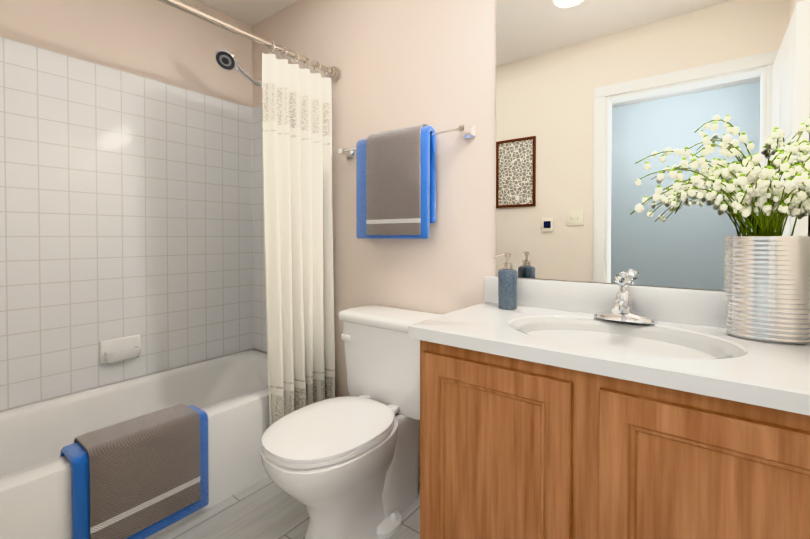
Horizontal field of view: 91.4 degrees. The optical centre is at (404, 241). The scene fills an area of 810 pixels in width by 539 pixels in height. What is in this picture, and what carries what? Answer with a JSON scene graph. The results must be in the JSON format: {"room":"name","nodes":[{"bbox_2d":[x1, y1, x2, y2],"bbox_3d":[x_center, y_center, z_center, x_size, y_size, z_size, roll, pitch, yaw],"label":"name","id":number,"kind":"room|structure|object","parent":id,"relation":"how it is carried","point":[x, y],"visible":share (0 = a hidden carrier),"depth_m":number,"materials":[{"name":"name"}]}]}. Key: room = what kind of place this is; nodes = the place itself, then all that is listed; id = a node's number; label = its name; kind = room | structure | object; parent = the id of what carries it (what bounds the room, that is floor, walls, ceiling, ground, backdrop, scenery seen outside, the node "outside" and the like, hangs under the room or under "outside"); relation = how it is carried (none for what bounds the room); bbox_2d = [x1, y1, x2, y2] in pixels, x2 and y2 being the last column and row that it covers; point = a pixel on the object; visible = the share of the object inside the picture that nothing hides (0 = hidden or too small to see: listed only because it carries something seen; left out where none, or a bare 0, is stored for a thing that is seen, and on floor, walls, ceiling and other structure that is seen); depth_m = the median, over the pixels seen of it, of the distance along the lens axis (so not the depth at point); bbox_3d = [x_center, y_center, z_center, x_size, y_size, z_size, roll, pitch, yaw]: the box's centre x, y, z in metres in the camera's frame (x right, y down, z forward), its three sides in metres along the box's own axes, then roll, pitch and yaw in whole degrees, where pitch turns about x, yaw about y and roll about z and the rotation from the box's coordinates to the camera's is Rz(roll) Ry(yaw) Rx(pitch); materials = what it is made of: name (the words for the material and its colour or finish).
{"room":"bathroom","nodes":[
{"label":"bathroom","id":0,"kind":"room"},
{"bbox_2d":[0,0,253,410],"bbox_3d":[-1.524,-0.152,1.931,0.120,2.440,1.640,1,1,37],"label":"wall","id":1,"kind":"structure","parent":0,"point":[156,40],"depth_m":2.04,"materials":[{"name":"beige paint"}]},
{"bbox_2d":[0,36,252,410],"bbox_3d":[-1.437,-0.077,1.941,0.008,1.545,1.520,1,1,37],"label":"wall tile","id":2,"kind":"structure","parent":1,"relation":"attached to","point":[126,204],"depth_m":1.94,"materials":[{"name":"white tile"}]},
{"bbox_2d":[100,335,140,363],"bbox_3d":[-1.389,0.533,1.944,0.074,0.110,0.170,1,1,37],"label":"soap dish","id":3,"kind":"object","parent":2,"relation":"attached to","point":[119,349],"visible":1,"depth_m":1.94,"materials":[{"name":"white ceramic"}]},
{"bbox_2d":[196,0,296,25],"bbox_3d":[-0.383,-1.412,1.119,2.900,0.100,1.760,1,1,37],"label":"ceiling","id":4,"kind":"structure","parent":0,"point":[251,12],"depth_m":2.32,"materials":[{"name":"white paint"}]},
{"bbox_2d":[153,476,419,538],"bbox_3d":[-0.383,1.128,1.152,2.900,0.100,1.760,1,1,37],"label":"floor","id":5,"kind":"structure","parent":0,"point":[267,507],"depth_m":1.52,"materials":[{"name":"tile"}]},
{"bbox_2d":[0,349,269,538],"bbox_3d":[-1.147,0.885,1.728,0.738,0.372,1.507,1,1,37],"label":"bathtub","id":6,"kind":"object","parent":5,"relation":"on","point":[228,395],"visible":0.6,"depth_m":1.70,"materials":[{"name":"white ceramic"}]},
{"bbox_2d":[60,404,208,538],"bbox_3d":[-0.981,0.854,1.454,0.225,0.386,0.422,1,1,37],"label":"towels","id":7,"kind":"object","parent":6,"relation":"on","point":[143,476],"visible":1,"depth_m":1.37,"materials":[{"name":"grey fabric"}]},
{"bbox_2d":[261,305,441,538],"bbox_3d":[-0.190,0.689,1.489,0.494,0.769,0.712,1,1,37],"label":"toilet","id":8,"kind":"object","parent":5,"relation":"on","point":[342,467],"visible":0.96,"depth_m":1.43,"materials":[{"name":"white ceramic"}]},
{"bbox_2d":[408,276,809,538],"bbox_3d":[0.570,0.611,1.046,1.017,0.938,0.517,1,1,37],"label":"bathroom vanity","id":9,"kind":"object","parent":5,"relation":"on","point":[551,409],"visible":0.98,"depth_m":0.90,"materials":[{"name":"brown wood"}]},
{"bbox_2d":[494,253,516,309],"bbox_3d":[0.360,0.138,1.400,0.071,0.196,0.071,1,1,37],"label":"soap dispenser","id":10,"kind":"object","parent":9,"relation":"on","point":[507,286],"visible":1,"depth_m":1.38,"materials":[{"name":"blue glass"}]},
{"bbox_2d":[593,271,655,323],"bbox_3d":[0.635,0.165,1.163,0.168,0.149,0.162,1,1,37],"label":"faucet","id":11,"kind":"object","parent":9,"relation":"on","point":[622,309],"visible":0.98,"depth_m":1.18,"materials":[{"name":"silver metal"}]},
{"bbox_2d":[725,236,809,343],"bbox_3d":[0.901,0.114,0.983,0.159,0.255,0.092,1,1,37],"label":"vase","id":12,"kind":"object","parent":9,"relation":"on","point":[768,289],"visible":1,"depth_m":0.95,"materials":[{"name":"silver metal"}]},
{"bbox_2d":[630,115,809,235],"bbox_3d":[0.815,-0.175,0.938,0.467,0.338,0.253,1,1,37],"label":"flowers","id":13,"kind":"object","parent":12,"relation":"in","point":[764,196],"visible":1,"depth_m":0.97,"materials":[{"name":"white plant"}]},
{"bbox_2d":[252,0,725,457],"bbox_3d":[0.115,-0.150,1.788,2.900,2.440,0.120,1,1,37],"label":"wall","id":14,"kind":"structure","parent":0,"point":[403,63],"depth_m":1.78,"materials":[{"name":"beige paint"}]},
{"bbox_2d":[214,48,261,86],"bbox_3d":[-0.820,-0.878,2.146,0.107,0.193,0.412,1,1,37],"label":"shower head","id":15,"kind":"object","parent":14,"relation":"attached to","point":[226,59],"visible":0.73,"depth_m":2.03},
{"bbox_2d":[252,105,266,351],"bbox_3d":[-0.683,-0.081,2.317,0.734,1.545,0.008,1,1,37],"label":"wall tile","id":16,"kind":"structure","parent":14,"relation":"attached to","point":[259,324],"depth_m":2.50,"materials":[{"name":"white tile"}]},
{"bbox_2d":[339,124,475,158],"bbox_3d":[-0.027,-0.445,1.767,0.725,0.050,0.075,1,1,37],"label":"towel rail","id":17,"kind":"object","parent":14,"relation":"attached to","point":[468,131],"visible":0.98,"depth_m":1.58,"materials":[{"name":"silver metal"}]},
{"bbox_2d":[356,123,435,238],"bbox_3d":[-0.049,-0.255,1.758,0.405,0.484,0.103,1,1,37],"label":"hanging towels","id":18,"kind":"object","parent":17,"relation":"hanging from","point":[395,183],"visible":1,"depth_m":1.68,"materials":[{"name":"grey fabric"}]},
{"bbox_2d":[418,458,419,482],"bbox_3d":[-0.031,1.017,1.830,0.910,0.105,0.014,1,1,37],"label":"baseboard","id":19,"kind":"structure","parent":14,"relation":"attached to","point":[419,470],"depth_m":1.74,"materials":[{"name":"white"}]},
{"bbox_2d":[496,0,809,290],"bbox_3d":[0.741,-0.393,1.226,0.976,1.059,0.006,1,1,37],"label":"mirror","id":20,"kind":"object","parent":14,"relation":"attached to","point":[596,100],"visible":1,"depth_m":1.25,"materials":[{"name":"clear glass"}]},
{"bbox_3d":[-0.880,-0.133,0.484,2.660,2.440,0.120,1,1,37],"label":"wall","id":21,"kind":"structure","parent":0,"visible":0},
{"bbox_2d":[158,0,338,79],"bbox_3d":[-0.818,-0.866,1.454,0.064,0.064,1.506,1,1,37],"label":"shower curtain rod","id":22,"kind":"object","parent":21,"relation":"attached to","point":[209,18],"visible":0.88,"depth_m":1.61,"materials":[{"name":"silver metal"}]},
{"bbox_2d":[262,40,334,425],"bbox_3d":[-0.496,0.013,1.872,0.086,1.811,0.390,1,1,37],"label":"shower curtain","id":23,"kind":"object","parent":22,"relation":"hanging from","point":[297,180],"visible":0.9,"depth_m":1.85,"materials":[{"name":"fabric"}]}
]}

